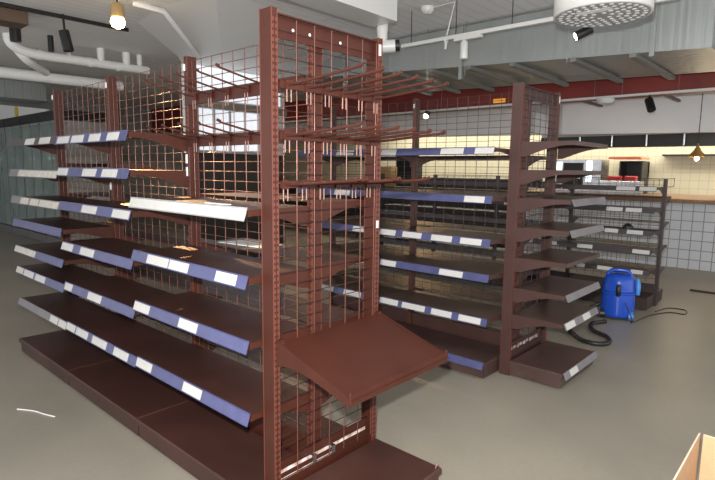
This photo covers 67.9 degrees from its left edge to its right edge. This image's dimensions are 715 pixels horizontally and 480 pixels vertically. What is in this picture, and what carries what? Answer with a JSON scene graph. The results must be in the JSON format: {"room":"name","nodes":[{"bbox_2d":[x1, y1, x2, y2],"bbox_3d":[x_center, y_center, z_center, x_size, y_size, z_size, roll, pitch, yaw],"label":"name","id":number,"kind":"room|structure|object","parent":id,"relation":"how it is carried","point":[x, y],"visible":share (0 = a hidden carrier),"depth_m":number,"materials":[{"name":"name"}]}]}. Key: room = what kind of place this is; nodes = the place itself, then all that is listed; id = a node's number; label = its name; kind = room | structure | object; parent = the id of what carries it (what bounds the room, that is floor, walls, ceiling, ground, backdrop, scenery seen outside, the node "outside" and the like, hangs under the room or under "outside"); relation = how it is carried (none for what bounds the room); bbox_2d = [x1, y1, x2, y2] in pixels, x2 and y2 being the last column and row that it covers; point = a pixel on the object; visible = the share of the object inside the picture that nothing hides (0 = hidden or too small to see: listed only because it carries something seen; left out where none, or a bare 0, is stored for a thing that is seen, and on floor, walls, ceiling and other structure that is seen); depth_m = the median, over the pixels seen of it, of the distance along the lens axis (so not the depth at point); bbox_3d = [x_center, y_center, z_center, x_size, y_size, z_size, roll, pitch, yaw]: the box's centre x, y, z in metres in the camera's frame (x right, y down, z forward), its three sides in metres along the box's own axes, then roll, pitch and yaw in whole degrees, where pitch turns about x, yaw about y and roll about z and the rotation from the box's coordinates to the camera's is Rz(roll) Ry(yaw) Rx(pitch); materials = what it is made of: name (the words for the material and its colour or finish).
{"room":"convenience store","nodes":[
{"label":"convenience store","id":0,"kind":"room"},
{"bbox_2d":[0,100,184,217],"bbox_3d":[-8.467,-2.013,13.278,0.100,3.250,14.900,7,10,42],"label":"wall","id":1,"kind":"structure","parent":0,"point":[48,104],"depth_m":15.49,"materials":[{"name":"white paint"}]},
{"bbox_2d":[151,72,714,132],"bbox_3d":[0.692,-2.628,9.710,17.900,0.670,0.250,7,10,42],"label":"trim","id":2,"kind":"structure","parent":1,"relation":"attached to","point":[647,84],"depth_m":8.26,"materials":[{"name":"red paint"}]},
{"bbox_2d":[493,98,505,102],"bbox_3d":[2.194,-2.154,8.218,0.200,0.060,0.014,7,10,42],"label":"exit sign","id":3,"kind":"object","parent":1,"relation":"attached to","point":[504,99],"visible":0.86,"depth_m":8.22,"materials":[{"name":"orange"}]},
{"bbox_2d":[181,63,284,256],"bbox_3d":[-1.915,-1.167,8.534,0.120,2.980,1.840,7,10,42],"label":"wall","id":4,"kind":"structure","parent":0,"point":[252,177],"depth_m":8.44,"materials":[{"name":"white paint"}]},
{"bbox_2d":[196,65,279,154],"bbox_3d":[-1.880,-2.000,8.428,0.110,1.260,1.600,7,10,42],"label":"window","id":5,"kind":"structure","parent":4,"relation":"in","point":[228,117],"depth_m":8.28,"materials":[{"name":"white glass"}]},
{"bbox_2d":[197,101,286,115],"bbox_3d":[-1.807,-2.079,8.386,0.060,0.110,1.750,7,10,42],"label":"trim","id":6,"kind":"structure","parent":4,"relation":"attached to","point":[237,107],"depth_m":8.26,"materials":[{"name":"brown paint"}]},
{"bbox_2d":[133,0,376,74],"bbox_3d":[-1.453,-2.522,6.954,2.800,0.242,3.403,7,10,42],"label":"air duct","id":7,"kind":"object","parent":4,"relation":"attached to","point":[198,29],"depth_m":6.26,"materials":[{"name":"white metal"}]},
{"bbox_2d":[0,0,553,109],"bbox_3d":[-2.440,-2.592,6.218,18.100,0.100,12.700,7,10,42],"label":"ceiling","id":8,"kind":"structure","parent":0,"point":[86,38],"depth_m":6.53,"materials":[{"name":"white paint"}]},
{"bbox_2d":[0,7,28,28],"bbox_3d":[-4.353,-2.341,5.173,0.300,0.130,1.950,7,10,42],"label":"cable tray","id":9,"kind":"object","parent":8,"relation":"attached to","point":[11,18],"visible":1,"depth_m":5.72,"materials":[{"name":"brown wood"}]},
{"bbox_2d":[9,28,21,42],"bbox_3d":[-4.037,-2.446,6.265,0.118,0.200,0.118,7,10,42],"label":"spotlight","id":10,"kind":"object","parent":8,"relation":"attached to","point":[14,34],"visible":0.6,"depth_m":6.23,"materials":[{"name":"black metal"}]},
{"bbox_2d":[0,65,45,102],"bbox_3d":[-7.272,-2.554,7.877,0.540,0.530,4.650,7,10,42],"label":"duct","id":11,"kind":"object","parent":8,"relation":"hanging from","point":[10,89],"visible":0.64,"depth_m":9.18,"materials":[{"name":"silver metal"}]},
{"bbox_2d":[47,35,53,51],"bbox_3d":[-3.937,-2.518,6.817,0.069,0.200,0.069,7,10,42],"label":"spotlight","id":12,"kind":"object","parent":8,"relation":"hanging from","point":[50,40],"visible":1,"depth_m":6.79,"materials":[{"name":"black metal"}]},
{"bbox_2d":[0,56,123,90],"bbox_3d":[-5.190,-2.432,7.012,0.150,0.493,4.151,7,10,42],"label":"drain pipe","id":13,"kind":"object","parent":8,"relation":"hanging from","point":[5,72],"visible":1,"depth_m":7.77,"materials":[{"name":"white paint"}]},
{"bbox_2d":[0,2,128,31],"bbox_3d":[-3.502,-2.467,5.707,0.030,0.040,2.100,7,10,42],"label":"conduit","id":14,"kind":"object","parent":8,"relation":"attached to","point":[2,4],"visible":1,"depth_m":5.89,"materials":[{"name":"black metal"}]},
{"bbox_2d":[58,14,73,51],"bbox_3d":[-3.254,-2.308,5.927,0.153,0.407,0.110,1,8,3],"label":"spotlight","id":15,"kind":"object","parent":8,"relation":"hanging from","point":[64,34],"visible":1,"depth_m":5.90,"materials":[{"name":"black metal"}]},
{"bbox_2d":[2,33,149,75],"bbox_3d":[-4.042,-2.545,7.611,0.644,0.398,1.908,7,10,42],"label":"drain pipe","id":16,"kind":"object","parent":8,"relation":"hanging from","point":[24,54],"visible":0.91,"depth_m":7.33,"materials":[{"name":"white"}]},
{"bbox_2d":[110,0,124,28],"bbox_3d":[-2.284,-2.201,5.050,0.132,0.365,0.132,7,10,42],"label":"spotlight","id":17,"kind":"object","parent":8,"relation":"attached to","point":[117,20],"visible":1,"depth_m":5.01,"materials":[{"name":"brown"}]},
{"bbox_2d":[288,0,396,26],"bbox_3d":[-1.045,-1.997,3.496,0.300,0.329,3.860,7,10,42],"label":"duct","id":18,"kind":"object","parent":8,"relation":"attached to","point":[372,13],"visible":1,"depth_m":4.60,"materials":[{"name":"white metal"}]},
{"bbox_2d":[377,23,399,53],"bbox_3d":[0.292,-1.915,5.035,0.224,0.284,0.124,2,8,6],"label":"spotlight","id":19,"kind":"object","parent":18,"relation":"attached to","point":[389,45],"visible":0.73,"depth_m":5.00,"materials":[{"name":"grey plastic"}]},
{"bbox_2d":[421,1,455,35],"bbox_3d":[0.826,-2.233,5.417,0.416,0.322,0.140,7,10,42],"label":"smoke detector","id":20,"kind":"object","parent":8,"relation":"attached to","point":[426,9],"visible":1,"depth_m":5.43,"materials":[{"name":"grey plastic"}]},
{"bbox_2d":[278,0,714,101],"bbox_3d":[0.467,-2.396,7.753,8.210,0.620,1.574,7,10,42],"label":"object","id":21,"kind":"structure","parent":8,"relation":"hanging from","point":[678,37],"depth_m":5.69,"materials":[{"name":"silver metal"}]},
{"bbox_2d":[285,76,714,122],"bbox_3d":[2.089,-2.468,8.958,12.000,0.755,1.410,7,10,42],"label":"track","id":22,"kind":"object","parent":8,"relation":"hanging from","point":[601,99],"visible":0.69,"depth_m":7.30,"materials":[{"name":"white metal"}]},
{"bbox_2d":[423,111,429,118],"bbox_3d":[1.164,-2.094,8.899,0.098,0.146,0.208,3,8,19],"label":"spotlight","id":23,"kind":"object","parent":22,"relation":"attached to","point":[425,112],"visible":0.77,"depth_m":8.83,"materials":[{"name":"black metal"}]},
{"bbox_2d":[644,95,655,112],"bbox_3d":[3.691,-1.722,6.697,0.098,0.230,0.181,1,8,4],"label":"spotlight","id":24,"kind":"object","parent":22,"relation":"attached to","point":[649,102],"visible":1,"depth_m":6.67,"materials":[{"name":"black metal"}]},
{"bbox_2d":[401,0,671,47],"bbox_3d":[1.456,-2.128,4.852,2.620,0.365,0.035,7,10,42],"label":"track","id":25,"kind":"object","parent":8,"relation":"hanging from","point":[548,19],"visible":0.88,"depth_m":5.07,"materials":[{"name":"white metal"}]},
{"bbox_2d":[453,34,482,59],"bbox_3d":[1.083,-1.892,5.224,0.300,0.210,0.080,7,10,42],"label":"spotlight","id":26,"kind":"object","parent":25,"relation":"attached to","point":[464,44],"visible":1,"depth_m":5.22,"materials":[{"name":"white metal"}]},
{"bbox_2d":[573,27,593,40],"bbox_3d":[1.988,-2.011,4.620,0.180,0.526,0.078,3,8,14],"label":"spotlight","id":27,"kind":"object","parent":25,"relation":"attached to","point":[583,32],"visible":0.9,"depth_m":4.62,"materials":[{"name":"black metal"}]},
{"bbox_2d":[553,0,654,26],"bbox_3d":[1.513,-1.734,3.235,0.564,0.710,0.564,7,10,42],"label":"ceiling vent","id":28,"kind":"object","parent":8,"relation":"in","point":[571,13],"visible":1,"depth_m":3.22,"materials":[{"name":"white metal"}]},
{"bbox_2d":[688,93,704,160],"bbox_3d":[5.005,-1.901,7.734,0.216,1.485,0.216,7,10,42],"label":"pendant lamp","id":29,"kind":"object","parent":8,"relation":"hanging from","point":[697,152],"visible":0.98,"depth_m":7.77,"materials":[{"name":"gold metal"}]},
{"bbox_2d":[0,217,714,479],"bbox_3d":[-2.480,0.630,6.645,18.100,0.100,12.700,7,10,42],"label":"floor","id":30,"kind":"structure","parent":0,"point":[636,412],"depth_m":3.35,"materials":[{"name":"concrete"}]},
{"bbox_2d":[0,119,12,232],"bbox_3d":[-7.758,-1.466,12.222,1.060,2.460,0.800,7,10,42],"label":"freezer","id":31,"kind":"object","parent":30,"relation":"on","point":[5,205],"visible":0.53,"depth_m":11.82,"materials":[{"name":"black metal"}]},
{"bbox_2d":[3,116,29,236],"bbox_3d":[-6.958,-1.361,11.505,1.060,2.460,0.800,7,10,42],"label":"freezer","id":32,"kind":"object","parent":30,"relation":"on","point":[15,160],"visible":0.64,"depth_m":11.21,"materials":[{"name":"grey glass"}]},
{"bbox_2d":[19,113,46,241],"bbox_3d":[-6.157,-1.256,10.788,1.060,2.460,0.800,7,10,42],"label":"freezer","id":33,"kind":"object","parent":30,"relation":"on","point":[32,157],"visible":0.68,"depth_m":10.48,"materials":[{"name":"grey glass"}]},
{"bbox_2d":[0,105,48,119],"bbox_3d":[-7.085,-2.757,11.136,3.250,0.399,0.065,7,10,42],"label":"header board","id":34,"kind":"object","parent":33,"relation":"on","point":[6,111],"visible":0.88,"depth_m":11.22,"materials":[{"name":"white paint"}]},
{"bbox_2d":[17,408,54,416],"bbox_3d":[-1.933,1.038,3.202,0.296,0.008,0.022,3,8,18],"label":"string","id":35,"kind":"object","parent":30,"relation":"on","point":[17,408],"visible":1,"depth_m":3.20,"materials":[{"name":"white fabric"}]},
{"bbox_2d":[38,110,109,242],"bbox_3d":[-5.356,-1.151,10.070,1.060,2.460,0.800,7,10,42],"label":"freezer","id":36,"kind":"object","parent":30,"relation":"on","point":[46,119],"visible":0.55,"depth_m":9.74,"materials":[{"name":"black metal"}]},
{"bbox_2d":[6,39,363,479],"bbox_3d":[-1.322,-0.023,3.370,3.030,2.082,0.730,7,10,42],"label":"gondola","id":37,"kind":"object","parent":30,"relation":"on","point":[200,407],"visible":0.93,"depth_m":2.88,"materials":[{"name":"brown paint"}]},
{"bbox_2d":[204,202,230,204],"bbox_3d":[-0.633,-0.165,2.402,0.162,0.004,0.025,7,10,38],"label":"price label","id":38,"kind":"object","parent":37,"relation":"on","point":[204,202],"visible":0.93,"depth_m":2.39,"materials":[{"name":"white paper"}]},
{"bbox_2d":[220,239,281,247],"bbox_3d":[-0.601,0.018,3.035,0.382,0.006,0.177,6,9,36],"label":"paper sheet","id":39,"kind":"object","parent":37,"relation":"on","point":[239,242],"visible":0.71,"depth_m":3.02,"materials":[{"name":"white paper"}]},
{"bbox_2d":[259,5,448,479],"bbox_3d":[0.013,0.143,2.245,0.496,2.082,0.655,7,10,42],"label":"shelf","id":40,"kind":"object","parent":30,"relation":"on","point":[355,362],"visible":1,"depth_m":2.23,"materials":[{"name":"brown metal"}]},
{"bbox_2d":[298,92,545,377],"bbox_3d":[0.448,-0.166,4.617,2.030,2.082,0.894,7,10,42],"label":"gondola","id":41,"kind":"object","parent":30,"relation":"on","point":[458,326],"visible":0.56,"depth_m":4.33,"materials":[{"name":"brown paint"}]},
{"bbox_2d":[379,173,674,309],"bbox_3d":[1.869,-0.160,7.211,4.034,1.423,0.691,7,10,42],"label":"gondola","id":42,"kind":"object","parent":30,"relation":"on","point":[650,294],"visible":0.59,"depth_m":6.31,"materials":[{"name":"black paint"}]},
{"bbox_2d":[622,223,633,229],"bbox_3d":[2.994,-0.153,5.880,0.120,0.066,0.120,7,10,42],"label":"dome","id":43,"kind":"object","parent":42,"relation":"on","point":[627,225],"visible":0.98,"depth_m":5.84,"materials":[{"name":"black plastic"}]},
{"bbox_2d":[499,82,607,387],"bbox_3d":[1.457,-0.054,3.866,0.490,2.082,0.655,7,10,42],"label":"shelf","id":44,"kind":"object","parent":30,"relation":"on","point":[530,356],"visible":1,"depth_m":3.80,"materials":[{"name":"brown metal"}]},
{"bbox_2d":[568,268,686,345],"bbox_3d":[2.619,0.554,5.347,1.995,0.521,0.710,-5,10,-39],"label":"vacuum cleaner","id":45,"kind":"object","parent":30,"relation":"on","point":[619,290],"visible":0.84,"depth_m":5.33,"materials":[{"name":"blue plastic"}]},
{"bbox_2d":[673,433,714,479],"bbox_3d":[1.528,1.076,1.935,0.615,0.352,0.585,7,10,42],"label":"cardboard box","id":46,"kind":"object","parent":30,"relation":"on","point":[687,470],"visible":1,"depth_m":2.30,"materials":[{"name":"beige cardboard"}]},
{"bbox_2d":[690,289,714,293],"bbox_3d":[4.370,0.652,6.639,0.370,0.024,0.040,7,10,42],"label":"bar","id":47,"kind":"object","parent":30,"relation":"on","point":[693,290],"visible":1,"depth_m":6.66,"materials":[{"name":"black metal"}]},
{"bbox_2d":[285,135,714,195],"bbox_3d":[3.662,-1.940,12.147,16.800,1.700,0.100,7,10,42],"label":"wall","id":48,"kind":"structure","parent":0,"point":[692,177],"depth_m":11.78,"materials":[{"name":"beige tile"}]},
{"bbox_2d":[662,154,714,155],"bbox_3d":[6.563,-1.499,9.351,2.100,0.030,0.200,7,10,42],"label":"wall shelf","id":49,"kind":"object","parent":48,"relation":"attached to","point":[662,154],"visible":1,"depth_m":9.77,"materials":[{"name":"black metal"}]},
{"bbox_2d":[285,92,714,271],"bbox_3d":[1.851,-1.555,11.161,18.100,3.150,0.150,7,10,42],"label":"wall","id":50,"kind":"structure","parent":0,"point":[623,116],"depth_m":8.82,"materials":[{"name":"paint"}]},
{"bbox_2d":[361,185,714,204],"bbox_3d":[2.917,-1.050,11.371,16.700,0.060,2.200,7,10,42],"label":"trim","id":51,"kind":"structure","parent":50,"relation":"attached to","point":[675,198],"depth_m":8.57,"materials":[{"name":"brown wood"}]},
{"bbox_2d":[380,167,396,185],"bbox_3d":[0.730,-1.603,13.366,0.500,0.460,0.300,7,10,42],"label":"wooden crate","id":52,"kind":"object","parent":51,"relation":"on","point":[391,170],"visible":0.5,"depth_m":13.17,"materials":[{"name":"brown wood"}]},
{"bbox_2d":[396,160,422,185],"bbox_3d":[1.234,-1.632,12.869,0.500,0.660,0.450,7,10,42],"label":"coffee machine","id":53,"kind":"object","parent":51,"relation":"on","point":[400,170],"visible":0.33,"depth_m":12.76,"materials":[{"name":"black metal"}]},
{"bbox_2d":[418,177,527,189],"bbox_3d":[2.538,-1.270,11.894,2.400,0.230,0.700,7,10,42],"label":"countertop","id":54,"kind":"structure","parent":51,"relation":"on","point":[448,178],"depth_m":11.60,"materials":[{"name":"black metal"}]},
{"bbox_2d":[555,160,609,192],"bbox_3d":[4.362,-1.270,10.541,1.000,0.630,0.543,7,10,42],"label":"coffee machine","id":55,"kind":"object","parent":51,"relation":"on","point":[586,165],"visible":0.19,"depth_m":10.28,"materials":[{"name":"silver metal"}]},
{"bbox_2d":[599,180,643,194],"bbox_3d":[4.882,-0.974,9.840,0.700,0.240,0.270,7,10,42],"label":"countertop","id":56,"kind":"structure","parent":51,"relation":"on","point":[628,183],"depth_m":9.70,"materials":[{"name":"silver metal"}]},
{"bbox_2d":[607,176,622,180],"bbox_3d":[4.792,-1.149,9.895,0.228,0.090,0.168,7,10,42],"label":"plastic tub","id":57,"kind":"object","parent":56,"relation":"on","point":[608,177],"visible":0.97,"depth_m":9.83,"materials":[{"name":"red plastic"}]},
{"bbox_2d":[624,176,637,180],"bbox_3d":[4.999,-1.122,9.709,0.188,0.090,0.168,7,10,42],"label":"plastic tub","id":58,"kind":"object","parent":56,"relation":"on","point":[624,176],"visible":0.83,"depth_m":9.65,"materials":[{"name":"red plastic"}]},
{"bbox_2d":[608,157,649,192],"bbox_3d":[5.201,-1.244,10.217,0.580,0.685,0.600,7,10,42],"label":"oven","id":59,"kind":"object","parent":51,"relation":"on","point":[640,169],"visible":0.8,"depth_m":10.16,"materials":[{"name":"black metal"}]},
{"bbox_3d":[3.042,-2.739,11.338,16.800,0.080,1.980,7,10,42],"label":"ceiling","id":60,"kind":"structure","parent":0,"visible":0},
{"bbox_2d":[541,132,714,147],"bbox_3d":[6.121,-1.812,7.909,6.900,0.780,0.260,7,10,42],"label":"menu board","id":61,"kind":"object","parent":60,"relation":"hanging from","point":[649,139],"visible":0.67,"depth_m":8.94,"materials":[{"name":"black metal"}]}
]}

